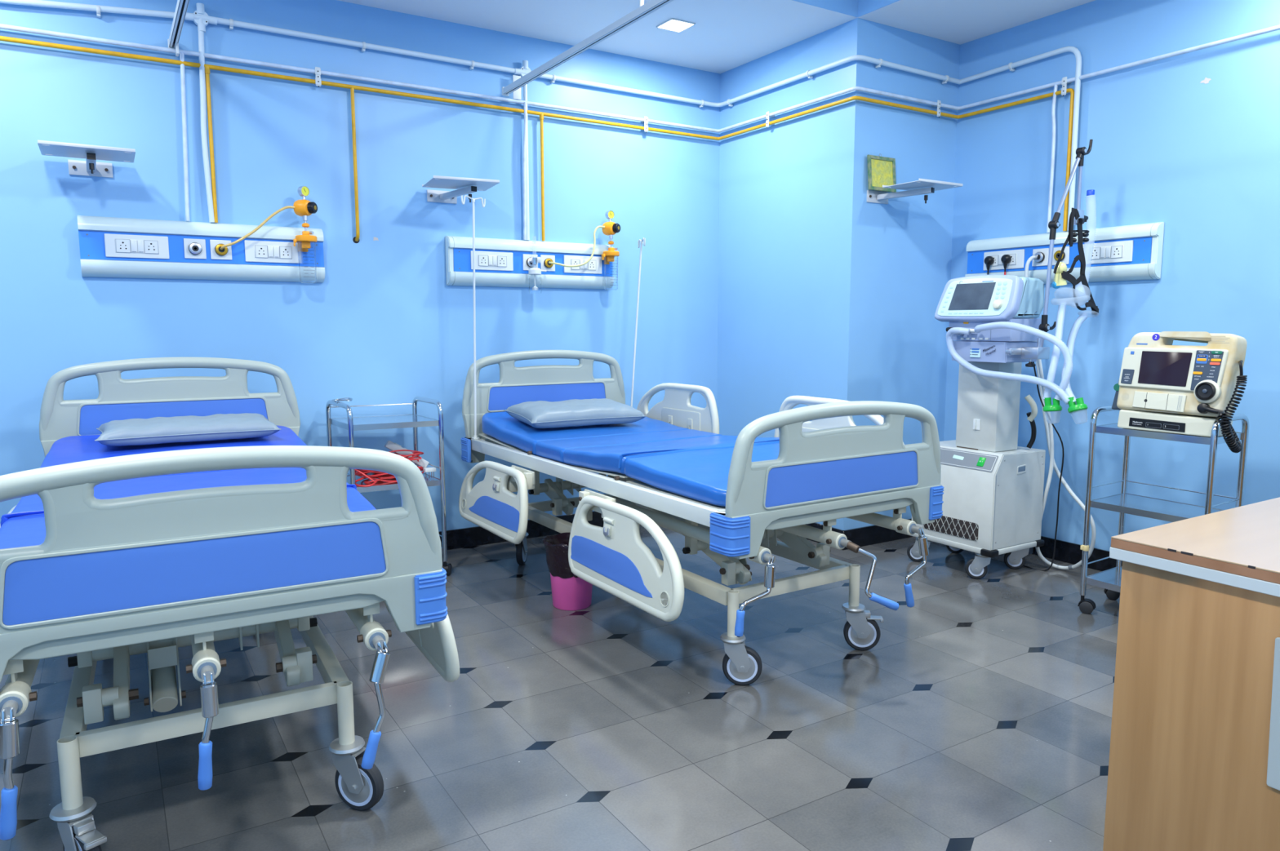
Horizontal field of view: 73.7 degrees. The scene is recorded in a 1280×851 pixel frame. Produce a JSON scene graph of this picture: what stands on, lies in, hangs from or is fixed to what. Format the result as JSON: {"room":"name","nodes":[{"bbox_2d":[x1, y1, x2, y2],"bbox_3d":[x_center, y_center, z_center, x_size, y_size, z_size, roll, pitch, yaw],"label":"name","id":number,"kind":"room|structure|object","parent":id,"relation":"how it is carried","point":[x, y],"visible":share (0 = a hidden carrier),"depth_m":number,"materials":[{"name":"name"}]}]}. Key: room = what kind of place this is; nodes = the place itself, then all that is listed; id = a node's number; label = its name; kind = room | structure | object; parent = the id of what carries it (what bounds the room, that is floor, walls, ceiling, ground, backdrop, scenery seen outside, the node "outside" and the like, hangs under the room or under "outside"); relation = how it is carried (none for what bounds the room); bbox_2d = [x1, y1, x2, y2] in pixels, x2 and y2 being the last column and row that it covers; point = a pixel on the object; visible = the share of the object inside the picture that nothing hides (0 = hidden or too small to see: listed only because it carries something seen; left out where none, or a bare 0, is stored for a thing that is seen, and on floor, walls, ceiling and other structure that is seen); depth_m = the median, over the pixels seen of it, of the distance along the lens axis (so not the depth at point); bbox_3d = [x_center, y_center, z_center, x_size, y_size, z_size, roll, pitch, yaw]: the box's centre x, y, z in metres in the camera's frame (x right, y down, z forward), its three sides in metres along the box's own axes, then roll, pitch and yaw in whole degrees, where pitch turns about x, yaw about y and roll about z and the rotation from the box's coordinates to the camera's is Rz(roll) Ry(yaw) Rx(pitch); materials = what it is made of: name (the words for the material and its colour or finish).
{"room":"hospital room","nodes":[
{"label":"hospital room","id":0,"kind":"room"},
{"bbox_2d":[0,0,719,531],"bbox_3d":[-1.678,-0.808,4.080,5.236,3.050,0.120,-4,8,-32],"label":"wall","id":1,"kind":"structure","parent":0,"point":[384,325],"depth_m":4.16,"materials":[{"name":"paint"}]},
{"bbox_2d":[37,140,135,177],"bbox_3d":[-2.223,-1.057,3.446,0.320,0.095,0.322,-4,8,-32],"label":"shelf","id":2,"kind":"object","parent":1,"relation":"attached to","point":[90,167],"visible":1,"depth_m":3.42,"materials":[{"name":"grey"}]},
{"bbox_2d":[37,140,135,162],"bbox_3d":[-2.208,-1.095,3.417,0.320,0.012,0.264,-4,8,-32],"label":"tray","id":3,"kind":"object","parent":2,"relation":"on","point":[46,148],"depth_m":3.37,"materials":[{"name":"grey"}]},
{"bbox_2d":[77,215,324,282],"bbox_3d":[-1.923,-0.781,3.814,0.973,0.254,0.074,-4,8,-32],"label":"panel","id":4,"kind":"object","parent":1,"relation":"attached to","point":[109,246],"visible":0.95,"depth_m":3.75,"materials":[{"name":"white"}]},
{"bbox_2d":[115,239,130,253],"bbox_3d":[-2.191,-0.762,3.620,0.052,0.055,0.004,-4,8,-32],"label":"socket","id":5,"kind":"object","parent":4,"relation":"attached to","point":[122,246],"depth_m":3.62,"materials":[{"name":"white plastic"}]},
{"bbox_2d":[130,240,137,253],"bbox_3d":[-2.157,-0.765,3.640,0.023,0.052,0.004,-4,8,-32],"label":"rocker switch","id":6,"kind":"object","parent":4,"relation":"attached to","point":[133,242],"depth_m":3.64,"materials":[{"name":"white plastic"}]},
{"bbox_2d":[137,240,144,253],"bbox_3d":[-2.136,-0.766,3.653,0.023,0.052,0.004,-4,8,-32],"label":"rocker switch","id":7,"kind":"object","parent":4,"relation":"attached to","point":[140,243],"depth_m":3.65,"materials":[{"name":"white plastic"}]},
{"bbox_2d":[143,240,158,253],"bbox_3d":[-2.102,-0.769,3.673,0.052,0.055,0.002,-4,8,-32],"label":"socket","id":8,"kind":"object","parent":4,"relation":"attached to","point":[150,246],"depth_m":3.67,"materials":[{"name":"white plastic"}]},
{"bbox_2d":[183,238,206,258],"bbox_3d":[-1.960,-0.780,3.763,0.086,0.086,0.026,-4,8,-32],"label":"outlet plate","id":9,"kind":"object","parent":4,"relation":"attached to","point":[193,248],"depth_m":3.76,"materials":[{"name":"grey plastic"}]},
{"bbox_2d":[209,240,231,260],"bbox_3d":[-1.872,-0.786,3.817,0.086,0.086,0.026,-4,8,-32],"label":"outlet plate","id":10,"kind":"object","parent":4,"relation":"attached to","point":[215,253],"depth_m":3.81,"materials":[{"name":"grey plastic"}]},
{"bbox_2d":[254,244,267,257],"bbox_3d":[-1.730,-0.796,3.903,0.052,0.055,0.002,-4,8,-32],"label":"socket","id":11,"kind":"object","parent":4,"relation":"attached to","point":[260,251],"depth_m":3.90,"materials":[{"name":"white plastic"}]},
{"bbox_2d":[220,186,317,283],"bbox_3d":[-1.679,-0.875,3.876,0.412,0.444,0.109,-4,8,-32],"label":"suction regulator","id":12,"kind":"object","parent":4,"relation":"attached to","point":[306,243],"visible":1,"depth_m":3.93,"materials":[{"name":"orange plastic"}]},
{"bbox_2d":[297,240,316,283],"bbox_3d":[-1.545,-0.758,3.967,0.080,0.190,0.080,-4,8,-32],"label":"jar","id":13,"kind":"object","parent":12,"relation":"on","point":[306,249],"depth_m":3.94,"materials":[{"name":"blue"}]},
{"bbox_2d":[267,245,273,257],"bbox_3d":[-1.697,-0.799,3.925,0.023,0.052,0.004,-4,8,-32],"label":"rocker switch","id":14,"kind":"object","parent":4,"relation":"attached to","point":[270,248],"depth_m":3.92,"materials":[{"name":"white plastic"}]},
{"bbox_2d":[273,246,279,257],"bbox_3d":[-1.676,-0.800,3.938,0.023,0.052,0.004,-4,8,-32],"label":"rocker switch","id":15,"kind":"object","parent":4,"relation":"attached to","point":[276,249],"depth_m":3.94,"materials":[{"name":"white plastic"}]},
{"bbox_2d":[279,246,292,258],"bbox_3d":[-1.642,-0.803,3.958,0.052,0.055,0.002,-4,8,-32],"label":"socket","id":16,"kind":"object","parent":4,"relation":"attached to","point":[285,252],"depth_m":3.96,"materials":[{"name":"white plastic"}]},
{"bbox_2d":[422,175,499,204],"bbox_3d":[-0.901,-1.153,4.239,0.320,0.095,0.376,-3,7,-24],"label":"shelf","id":17,"kind":"object","parent":1,"relation":"attached to","point":[464,186],"visible":0.99,"depth_m":4.22,"materials":[{"name":"grey metal"}]},
{"bbox_2d":[422,175,499,191],"bbox_3d":[-0.883,-1.189,4.195,0.320,0.013,0.290,-3,7,-24],"label":"tray","id":18,"kind":"object","parent":17,"relation":"on","point":[460,184],"depth_m":4.15,"materials":[{"name":"grey"}]},
{"bbox_2d":[438,511,604,550],"bbox_3d":[-1.641,0.660,4.197,5.033,0.105,0.012,-4,8,-32],"label":"baseboard","id":19,"kind":"structure","parent":1,"relation":"attached to","point":[477,535],"depth_m":4.68,"materials":[{"name":"black stone"}]},
{"bbox_2d":[444,235,610,289],"bbox_3d":[-0.575,-0.881,4.648,0.973,0.254,0.074,-4,8,-32],"label":"panel","id":20,"kind":"object","parent":1,"relation":"attached to","point":[499,263],"visible":0.88,"depth_m":4.59,"materials":[{"name":"white"}]},
{"bbox_2d":[478,254,488,266],"bbox_3d":[-0.819,-0.864,4.468,0.052,0.055,0.004,-4,8,-32],"label":"socket","id":21,"kind":"object","parent":20,"relation":"attached to","point":[482,259],"depth_m":4.47,"materials":[{"name":"white plastic"}]},
{"bbox_2d":[497,255,506,266],"bbox_3d":[-0.731,-0.870,4.522,0.052,0.055,0.002,-4,8,-32],"label":"socket","id":22,"kind":"object","parent":20,"relation":"attached to","point":[501,260],"depth_m":4.52,"materials":[{"name":"white plastic"}]},
{"bbox_2d":[522,253,537,270],"bbox_3d":[-0.589,-0.881,4.611,0.086,0.086,0.026,-4,8,-32],"label":"outlet plate","id":23,"kind":"object","parent":20,"relation":"attached to","point":[526,265],"depth_m":4.60,"materials":[{"name":"grey plastic"}]},
{"bbox_2d":[528,257,546,293],"bbox_3d":[-0.561,-0.860,4.575,0.102,0.302,0.078,2,7,19],"label":"oxygen flowmeter","id":24,"kind":"object","parent":20,"relation":"attached to","point":[535,277],"visible":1,"depth_m":4.55,"materials":[{"name":"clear plastic"}]},
{"bbox_2d":[528,274,541,293],"bbox_3d":[-0.563,-0.759,4.582,0.068,0.100,0.068,-4,8,-32],"label":"bottle","id":25,"kind":"object","parent":24,"relation":"on","point":[535,280],"depth_m":4.56,"materials":[{"name":"clear plastic"}]},
{"bbox_2d":[540,254,555,271],"bbox_3d":[-0.500,-0.888,4.665,0.086,0.086,0.026,-4,8,-32],"label":"outlet plate","id":26,"kind":"object","parent":20,"relation":"attached to","point":[544,265],"depth_m":4.66,"materials":[{"name":"grey plastic"}]},
{"bbox_2d":[571,259,579,269],"bbox_3d":[-0.359,-0.898,4.753,0.052,0.055,0.003,-4,8,-32],"label":"socket","id":27,"kind":"object","parent":20,"relation":"attached to","point":[574,262],"depth_m":4.75,"materials":[{"name":"white plastic"}]},
{"bbox_2d":[548,210,620,290],"bbox_3d":[-0.304,-0.976,4.723,0.424,0.444,0.114,-4,8,-32],"label":"suction regulator","id":28,"kind":"object","parent":20,"relation":"attached to","point":[610,257],"visible":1,"depth_m":4.78,"materials":[{"name":"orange plastic"}]},
{"bbox_2d":[604,255,617,290],"bbox_3d":[-0.163,-0.861,4.822,0.080,0.190,0.080,-4,8,-32],"label":"jar","id":29,"kind":"object","parent":28,"relation":"on","point":[611,262],"depth_m":4.79,"materials":[{"name":"blue"}]},
{"bbox_2d":[587,260,595,270],"bbox_3d":[-0.271,-0.904,4.807,0.052,0.055,0.003,-4,8,-32],"label":"socket","id":30,"kind":"object","parent":20,"relation":"attached to","point":[592,264],"depth_m":4.81,"materials":[{"name":"white plastic"}]},
{"bbox_2d":[0,35,1074,243],"bbox_3d":[-1.009,-1.257,4.111,6.042,0.740,1.486,-2,7,-15],"label":"gas pipe","id":31,"kind":"object","parent":1,"relation":"attached to","point":[207,67],"visible":1,"depth_m":4.15,"materials":[{"name":"metal"}]},
{"bbox_2d":[0,0,1081,239],"bbox_3d":[-1.000,-1.409,4.089,6.054,0.929,1.506,-2,7,-14],"label":"conduit","id":32,"kind":"object","parent":1,"relation":"attached to","point":[200,18],"visible":0.97,"depth_m":4.12,"materials":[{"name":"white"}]},
{"bbox_2d":[805,523,844,550],"bbox_3d":[0.789,0.558,5.040,0.012,0.105,1.137,-4,8,-32],"label":"baseboard","id":33,"kind":"structure","parent":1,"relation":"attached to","point":[813,525],"depth_m":4.71,"materials":[{"name":"black stone"}]},
{"bbox_2d":[0,524,1119,850],"bbox_3d":[0.591,1.094,1.385,6.020,0.100,7.400,-4,8,-32],"label":"floor","id":34,"kind":"structure","parent":0,"point":[979,717],"depth_m":2.55,"materials":[{"name":"tile"}]},
{"bbox_2d":[0,356,459,850],"bbox_3d":[-1.389,0.357,2.657,1.136,1.068,2.243,-4,8,-30],"label":"hospital bed","id":35,"kind":"object","parent":34,"relation":"on","point":[156,575],"visible":0.91,"depth_m":1.81,"materials":[{"name":"grey plastic"}]},
{"bbox_2d":[0,425,375,549],"bbox_3d":[-1.404,0.191,2.662,0.865,0.142,2.020,-4,8,-30],"label":"mattress","id":36,"kind":"object","parent":35,"relation":"on","point":[24,526],"visible":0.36,"depth_m":2.65,"materials":[{"name":"blue plastic"}]},
{"bbox_2d":[94,413,281,446],"bbox_3d":[-1.742,0.005,3.298,0.613,0.079,0.343,-4,9,-31],"label":"pillow","id":37,"kind":"object","parent":36,"relation":"on","point":[156,430],"visible":1,"depth_m":3.19,"materials":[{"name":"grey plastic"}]},
{"bbox_2d":[325,396,452,575],"bbox_3d":[-1.220,0.297,4.109,0.507,0.846,0.448,-4,8,-32],"label":"trolley","id":38,"kind":"object","parent":34,"relation":"on","point":[351,424],"depth_m":4.03,"materials":[{"name":"silver metal"}]},
{"bbox_2d":[329,414,438,431],"bbox_3d":[-1.215,-0.017,4.056,0.422,0.026,0.372,-4,8,-32],"label":"shelf","id":39,"kind":"object","parent":38,"relation":"attached to","point":[399,421],"depth_m":3.98,"materials":[{"name":"silver metal"}]},
{"bbox_2d":[346,471,439,493],"bbox_3d":[-1.215,0.265,4.090,0.422,0.026,0.372,-4,8,-32],"label":"shelf","id":40,"kind":"object","parent":38,"relation":"attached to","point":[380,486],"depth_m":3.96,"materials":[{"name":"silver metal"}]},
{"bbox_2d":[422,466,435,479],"bbox_3d":[-1.002,0.228,4.071,0.053,0.051,0.035,-4,8,-32],"label":"block","id":41,"kind":"object","parent":38,"relation":"on","point":[425,470],"visible":1,"depth_m":4.06,"materials":[{"name":"white plastic"}]},
{"bbox_2d":[442,563,452,572],"bbox_3d":[-0.932,0.681,4.110,0.034,0.037,0.067,1,7,6],"label":"caster wheel","id":42,"kind":"object","parent":38,"relation":"attached to","point":[447,567],"depth_m":4.09,"materials":[{"name":"black plastic"}]},
{"bbox_2d":[542,533,592,611],"bbox_3d":[-0.293,0.625,3.663,0.246,0.297,0.245,-4,8,-32],"label":"waste bin","id":43,"kind":"object","parent":34,"relation":"on","point":[571,593],"visible":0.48,"depth_m":3.59,"materials":[{"name":"pink plastic"}]},
{"bbox_2d":[458,350,943,685],"bbox_3d":[0.102,0.245,3.594,1.075,1.068,2.344,-4,8,-32],"label":"hospital bed","id":44,"kind":"object","parent":34,"relation":"on","point":[827,468],"visible":0.9,"depth_m":2.94,"materials":[{"name":"grey plastic"}]},
{"bbox_2d":[461,195,485,435],"bbox_3d":[-0.806,-0.526,4.194,0.020,1.171,0.152,5,9,38],"label":"pole","id":45,"kind":"object","parent":44,"relation":"attached to","point":[464,196],"visible":1,"depth_m":4.18,"materials":[{"name":"white metal"}]},
{"bbox_2d":[481,411,779,506],"bbox_3d":[0.084,0.075,3.657,0.865,0.136,2.020,-4,8,-32],"label":"mattress","id":46,"kind":"object","parent":44,"relation":"on","point":[691,464],"visible":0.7,"depth_m":3.43,"materials":[{"name":"blue plastic"}]},
{"bbox_2d":[503,398,646,428],"bbox_3d":[-0.318,-0.066,4.188,0.603,0.108,0.362,-4,8,-29],"label":"pillow","id":47,"kind":"object","parent":46,"relation":"on","point":[574,412],"visible":1,"depth_m":4.08,"materials":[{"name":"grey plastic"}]},
{"bbox_2d":[630,237,645,407],"bbox_3d":[0.006,-0.514,4.721,0.096,1.022,0.129,2,7,20],"label":"pole","id":48,"kind":"object","parent":44,"relation":"on","point":[643,241],"visible":0.98,"depth_m":4.69,"materials":[{"name":"white metal"}]},
{"bbox_2d":[906,275,1049,579],"bbox_3d":[1.669,0.005,4.097,0.490,1.423,0.664,-4,8,-32],"label":"ventilator","id":49,"kind":"object","parent":34,"relation":"on","point":[993,496],"visible":0.92,"depth_m":4.00,"materials":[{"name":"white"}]},
{"bbox_2d":[922,516,977,542],"bbox_3d":[1.497,0.486,4.131,0.003,0.085,0.317,-4,8,-32],"label":"grille","id":50,"kind":"object","parent":49,"relation":"attached to","point":[961,529],"depth_m":4.10,"materials":[{"name":"metal"}]},
{"bbox_2d":[976,457,986,466],"bbox_3d":[1.596,0.170,3.990,0.027,0.041,0.034,-4,8,-32],"label":"switch","id":51,"kind":"object","parent":49,"relation":"attached to","point":[980,461],"depth_m":3.99,"materials":[{"name":"green plastic"}]},
{"bbox_2d":[945,327,1070,404],"bbox_3d":[1.597,-0.272,3.732,0.049,0.316,0.618,-5,8,-34],"label":"hose","id":52,"kind":"object","parent":49,"relation":"attached to","point":[1055,388],"visible":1,"depth_m":3.78,"materials":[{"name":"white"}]},
{"bbox_2d":[973,321,1073,400],"bbox_3d":[1.633,-0.284,3.676,0.061,0.327,0.456,-5,8,-35],"label":"hose","id":53,"kind":"object","parent":49,"relation":"attached to","point":[1056,341],"visible":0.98,"depth_m":3.56,"materials":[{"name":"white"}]},
{"bbox_2d":[1042,397,1062,411],"bbox_3d":[1.728,-0.062,3.577,0.073,0.110,0.075,-4,8,-32],"label":"trap","id":54,"kind":"object","parent":53,"relation":"hanging from","point":[1048,406],"visible":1,"depth_m":3.55,"materials":[{"name":"green plastic"}]},
{"bbox_2d":[1024,395,1037,422],"bbox_3d":[1.859,-0.083,4.061,0.061,0.130,0.030,4,8,28],"label":"wrap","id":55,"kind":"object","parent":49,"relation":"attached to","point":[1028,398],"visible":1,"depth_m":4.05,"materials":[{"name":"grey plastic"}]},
{"bbox_2d":[1026,412,1036,448],"bbox_3d":[1.867,0.023,4.080,0.050,0.176,0.031,1,7,5],"label":"hose","id":56,"kind":"object","parent":49,"relation":"attached to","point":[1033,431],"visible":1,"depth_m":4.07,"materials":[{"name":"black plastic"}]},
{"bbox_2d":[1038,139,1093,347],"bbox_3d":[1.874,-0.800,3.737,0.295,0.910,0.053,-4,8,-32],"label":"support arm","id":57,"kind":"object","parent":49,"relation":"attached to","point":[1054,224],"visible":0.88,"depth_m":3.71,"materials":[{"name":"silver metal"}]},
{"bbox_2d":[1051,262,1066,288],"bbox_3d":[1.936,-0.598,3.767,0.328,0.240,0.128,-4,8,-32],"label":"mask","id":58,"kind":"object","parent":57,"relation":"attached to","point":[1058,282],"visible":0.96,"depth_m":3.71,"materials":[{"name":"yellow plastic"}]},
{"bbox_2d":[1042,301,1066,399],"bbox_3d":[1.786,-0.324,3.657,0.049,0.416,0.251,5,8,37],"label":"hose","id":59,"kind":"object","parent":58,"relation":"hanging from","point":[1062,305],"visible":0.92,"depth_m":3.60,"materials":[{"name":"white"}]},
{"bbox_2d":[1061,312,1088,404],"bbox_3d":[1.866,-0.295,3.672,0.073,0.384,0.473,4,8,29],"label":"hose","id":60,"kind":"object","parent":58,"relation":"hanging from","point":[1077,323],"visible":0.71,"depth_m":3.73,"materials":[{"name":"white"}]},
{"bbox_2d":[1067,396,1088,413],"bbox_3d":[1.781,-0.060,3.476,0.074,0.110,0.075,1,7,11],"label":"trap","id":61,"kind":"object","parent":60,"relation":"hanging from","point":[1080,406],"visible":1,"depth_m":3.46,"materials":[{"name":"green plastic"}]},
{"bbox_2d":[1053,207,1098,315],"bbox_3d":[1.935,-0.720,3.760,0.352,0.459,0.022,-4,8,-32],"label":"strap","id":62,"kind":"object","parent":57,"relation":"hanging from","point":[1067,276],"visible":1,"depth_m":3.75,"materials":[{"name":"black rubber"}]},
{"bbox_2d":[1023,361,1064,571],"bbox_3d":[1.934,0.200,4.105,0.174,1.047,0.199,2,7,17],"label":"cable","id":63,"kind":"object","parent":34,"relation":"on","point":[1054,427],"visible":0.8,"depth_m":4.07,"materials":[{"name":"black plastic"}]},
{"bbox_2d":[1077,405,1248,614],"bbox_3d":[2.089,0.365,3.433,0.341,0.863,0.542,-4,8,-32],"label":"trolley","id":64,"kind":"object","parent":34,"relation":"on","point":[1123,503],"visible":0.5,"depth_m":3.46,"materials":[{"name":"silver metal"}]},
{"bbox_2d":[1077,598,1095,609],"bbox_3d":[1.866,0.743,3.565,0.067,0.037,0.034,5,8,37],"label":"caster wheel","id":65,"kind":"object","parent":64,"relation":"attached to","point":[1084,604],"depth_m":3.55,"materials":[{"name":"black plastic"}]},
{"bbox_2d":[1086,566,1121,592],"bbox_3d":[2.090,0.658,3.455,0.286,0.026,0.459,-4,8,-32],"label":"shelf","id":66,"kind":"object","parent":64,"relation":"attached to","point":[1110,580],"depth_m":3.54,"materials":[{"name":"silver metal"}]},
{"bbox_2d":[1090,493,1223,522],"bbox_3d":[2.090,0.335,3.417,0.286,0.026,0.459,-4,8,-32],"label":"shelf","id":67,"kind":"object","parent":64,"relation":"attached to","point":[1124,503],"depth_m":3.42,"materials":[{"name":"silver metal"}]},
{"bbox_2d":[1095,422,1243,444],"bbox_3d":[2.089,0.027,3.380,0.286,0.026,0.459,-4,8,-32],"label":"shelf","id":68,"kind":"object","parent":64,"relation":"attached to","point":[1111,428],"depth_m":3.26,"materials":[{"name":"silver metal"}]},
{"bbox_2d":[1111,331,1247,436],"bbox_3d":[2.060,-0.169,3.291,0.166,0.385,0.439,-4,8,-27],"label":"defibrillator","id":69,"kind":"object","parent":64,"relation":"on","point":[1162,386],"visible":1,"depth_m":3.23,"materials":[{"name":"grey plastic"}]},
{"bbox_2d":[1216,360,1247,453],"bbox_3d":[2.137,-0.067,3.074,0.142,0.336,0.062,-4,8,-32],"label":"coiled cable","id":70,"kind":"object","parent":69,"relation":"hanging from","point":[1235,446],"visible":1,"depth_m":3.05,"materials":[{"name":"black plastic"}]},
{"bbox_2d":[1102,497,1279,850],"bbox_3d":[2.050,0.627,1.699,1.615,0.752,1.381,-4,8,-32],"label":"desk","id":71,"kind":"object","parent":34,"relation":"on","point":[1198,628],"visible":0.98,"depth_m":1.73,"materials":[{"name":"brown wood"}]},
{"bbox_2d":[1266,637,1279,791],"bbox_3d":[1.252,0.548,1.477,0.008,0.288,0.285,-4,8,-32],"label":"board","id":72,"kind":"object","parent":71,"relation":"attached to","point":[1273,756],"visible":1,"depth_m":1.59,"materials":[{"name":"grey"}]},
{"bbox_2d":[337,0,1094,73],"bbox_3d":[0.589,-1.830,1.039,5.820,0.350,7.200,-4,8,-32],"label":"ceiling","id":73,"kind":"structure","parent":0,"point":[726,35],"depth_m":4.29,"materials":[{"name":"white paint"}]},
{"bbox_2d":[167,0,189,56],"bbox_3d":[-1.069,-1.695,2.145,0.036,0.575,3.592,-4,8,-32],"label":"rail","id":74,"kind":"object","parent":73,"relation":"hanging from","point":[181,7],"visible":1,"depth_m":3.41,"materials":[{"name":"white metal"}]},
{"bbox_2d":[502,0,673,99],"bbox_3d":[0.260,-1.809,2.947,0.123,0.540,3.560,-4,8,-32],"label":"rail","id":75,"kind":"object","parent":73,"relation":"hanging from","point":[651,6],"visible":1,"depth_m":3.67,"materials":[{"name":"white plastic"}]},
{"bbox_2d":[656,17,695,32],"bbox_3d":[0.183,-2.044,4.359,0.150,0.006,0.150,-4,8,-32],"label":"recessed light","id":76,"kind":"object","parent":73,"relation":"in","point":[673,24],"visible":1,"depth_m":4.36,"materials":[{"name":"white plastic"}]},
{"bbox_2d":[792,0,899,17],"bbox_3d":[0.554,-1.676,0.366,5.036,0.199,6.072,-4,8,-32],"label":"ceiling beam","id":77,"kind":"structure","parent":73,"relation":"attached to","point":[856,8],"depth_m":4.18,"materials":[{"name":"paint"}]},
{"bbox_2d":[716,17,959,530],"bbox_3d":[1.141,-0.939,5.163,0.904,3.050,1.248,-4,8,-32],"label":"wall column","id":78,"kind":"structure","parent":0,"point":[825,291],"depth_m":4.66,"materials":[{"name":"paint"}]},
{"bbox_2d":[866,178,963,204],"bbox_3d":[1.399,-1.175,4.354,0.325,0.095,0.341,-4,8,-32],"label":"shelf","id":79,"kind":"object","parent":78,"relation":"attached to","point":[922,186],"visible":1,"depth_m":4.32,"materials":[{"name":"grey metal"}]},
{"bbox_2d":[866,153,896,192],"bbox_3d":[1.251,-1.310,4.416,0.196,0.192,0.031,-4,8,-32],"label":"picture frame","id":80,"kind":"object","parent":79,"relation":"on","point":[881,170],"visible":0.96,"depth_m":4.41,"materials":[{"name":"yellow metal"}]},
{"bbox_2d":[871,159,893,187],"bbox_3d":[1.251,-1.301,4.417,0.166,0.145,0.017,-4,8,-32],"label":"picture","id":81,"kind":"object","parent":80,"relation":"attached to","point":[882,170],"depth_m":4.41},
{"bbox_2d":[882,178,963,191],"bbox_3d":[1.425,-1.211,4.308,0.324,0.012,0.242,-4,8,-32],"label":"tray","id":82,"kind":"object","parent":79,"relation":"on","point":[922,184],"depth_m":4.27,"materials":[{"name":"grey"}]},
{"bbox_2d":[943,0,1279,551],"bbox_3d":[3.409,-0.601,2.283,0.120,3.050,6.072,-4,8,-32],"label":"wall","id":83,"kind":"structure","parent":0,"point":[1202,161],"depth_m":3.91,"materials":[{"name":"paint"}]},
{"bbox_2d":[0,23,1279,239],"bbox_3d":[1.225,-1.180,2.955,9.187,0.737,3.881,2,7,19],"label":"gas pipe","id":84,"kind":"object","parent":83,"relation":"attached to","point":[317,72],"visible":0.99,"depth_m":4.16,"materials":[{"name":"metal"}]},
{"bbox_2d":[842,518,913,550],"bbox_3d":[1.420,0.590,4.770,0.793,0.105,0.012,-4,8,-32],"label":"baseboard","id":85,"kind":"structure","parent":83,"relation":"attached to","point":[871,535],"depth_m":4.67,"materials":[{"name":"black stone"}]},
{"bbox_2d":[964,222,1164,284],"bbox_3d":[2.062,-0.836,4.249,0.074,0.254,0.998,-4,8,-32],"label":"panel","id":86,"kind":"object","parent":83,"relation":"attached to","point":[1133,252],"visible":0.92,"depth_m":4.07,"materials":[{"name":"white plastic"}]},
{"bbox_2d":[984,256,994,275],"bbox_3d":[1.865,-0.178,4.562,0.034,1.439,0.130,-4,8,-32],"label":"plug","id":87,"kind":"object","parent":86,"relation":"attached to","point":[988,260],"visible":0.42,"depth_m":4.51,"materials":[{"name":"black plastic"}]},
{"bbox_2d":[989,255,998,266],"bbox_3d":[1.869,-0.871,4.510,0.002,0.055,0.052,-4,8,-32],"label":"socket","id":88,"kind":"object","parent":86,"relation":"attached to","point":[995,257],"depth_m":4.50,"materials":[{"name":"white plastic"}]},
{"bbox_2d":[1000,254,1011,275],"bbox_3d":[1.932,-0.176,4.455,0.034,1.420,0.179,-4,8,-32],"label":"plug","id":89,"kind":"object","parent":86,"relation":"attached to","point":[1006,259],"visible":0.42,"depth_m":4.42,"materials":[{"name":"black plastic"}]},
{"bbox_2d":[1007,253,1016,265],"bbox_3d":[1.925,-0.861,4.423,0.003,0.055,0.052,-4,8,-32],"label":"socket","id":90,"kind":"object","parent":86,"relation":"attached to","point":[1013,261],"depth_m":4.41,"materials":[{"name":"white plastic"}]},
{"bbox_2d":[1031,248,1048,266],"bbox_3d":[2.008,-0.846,4.290,0.026,0.086,0.086,-4,8,-32],"label":"outlet plate","id":91,"kind":"object","parent":86,"relation":"attached to","point":[1043,253],"depth_m":4.28,"materials":[{"name":"grey plastic"}]},
{"bbox_2d":[1024,254,1096,569],"bbox_3d":[2.017,-0.069,4.171,0.372,1.542,0.408,2,7,18],"label":"gas hose","id":92,"kind":"object","parent":86,"relation":"attached to","point":[1048,426],"visible":0.64,"depth_m":4.10,"materials":[{"name":"white plastic"}]},
{"bbox_2d":[1052,246,1070,265],"bbox_3d":[2.065,-0.835,4.199,0.026,0.086,0.086,-4,8,-32],"label":"outlet plate","id":93,"kind":"object","parent":86,"relation":"attached to","point":[1065,258],"depth_m":4.19,"materials":[{"name":"grey plastic"}]},
{"bbox_2d":[1088,247,1100,259],"bbox_3d":[2.158,-0.817,4.050,0.004,0.055,0.052,-4,8,-32],"label":"socket","id":94,"kind":"object","parent":86,"relation":"attached to","point":[1094,252],"depth_m":4.05,"materials":[{"name":"white plastic"}]},
{"bbox_2d":[1100,247,1106,258],"bbox_3d":[2.179,-0.813,4.017,0.004,0.052,0.023,-4,8,-32],"label":"rocker switch","id":95,"kind":"object","parent":86,"relation":"attached to","point":[1103,250],"depth_m":4.01,"materials":[{"name":"white plastic"}]},
{"bbox_2d":[1105,246,1111,257],"bbox_3d":[2.192,-0.811,3.996,0.004,0.052,0.023,-4,8,-32],"label":"rocker switch","id":96,"kind":"object","parent":86,"relation":"attached to","point":[1108,249],"depth_m":3.99,"materials":[{"name":"white plastic"}]},
{"bbox_2d":[1111,245,1123,257],"bbox_3d":[2.213,-0.807,3.963,0.003,0.055,0.052,-4,8,-32],"label":"socket","id":97,"kind":"object","parent":86,"relation":"attached to","point":[1117,251],"depth_m":3.96,"materials":[{"name":"white plastic"}]},
{"bbox_2d":[1031,536,1122,571],"bbox_3d":[3.354,0.866,2.422,0.012,0.105,6.069,-4,8,-32],"label":"baseboard","id":98,"kind":"structure","parent":83,"relation":"attached to","point":[1065,552],"depth_m":4.29,"materials":[{"name":"black stone"}]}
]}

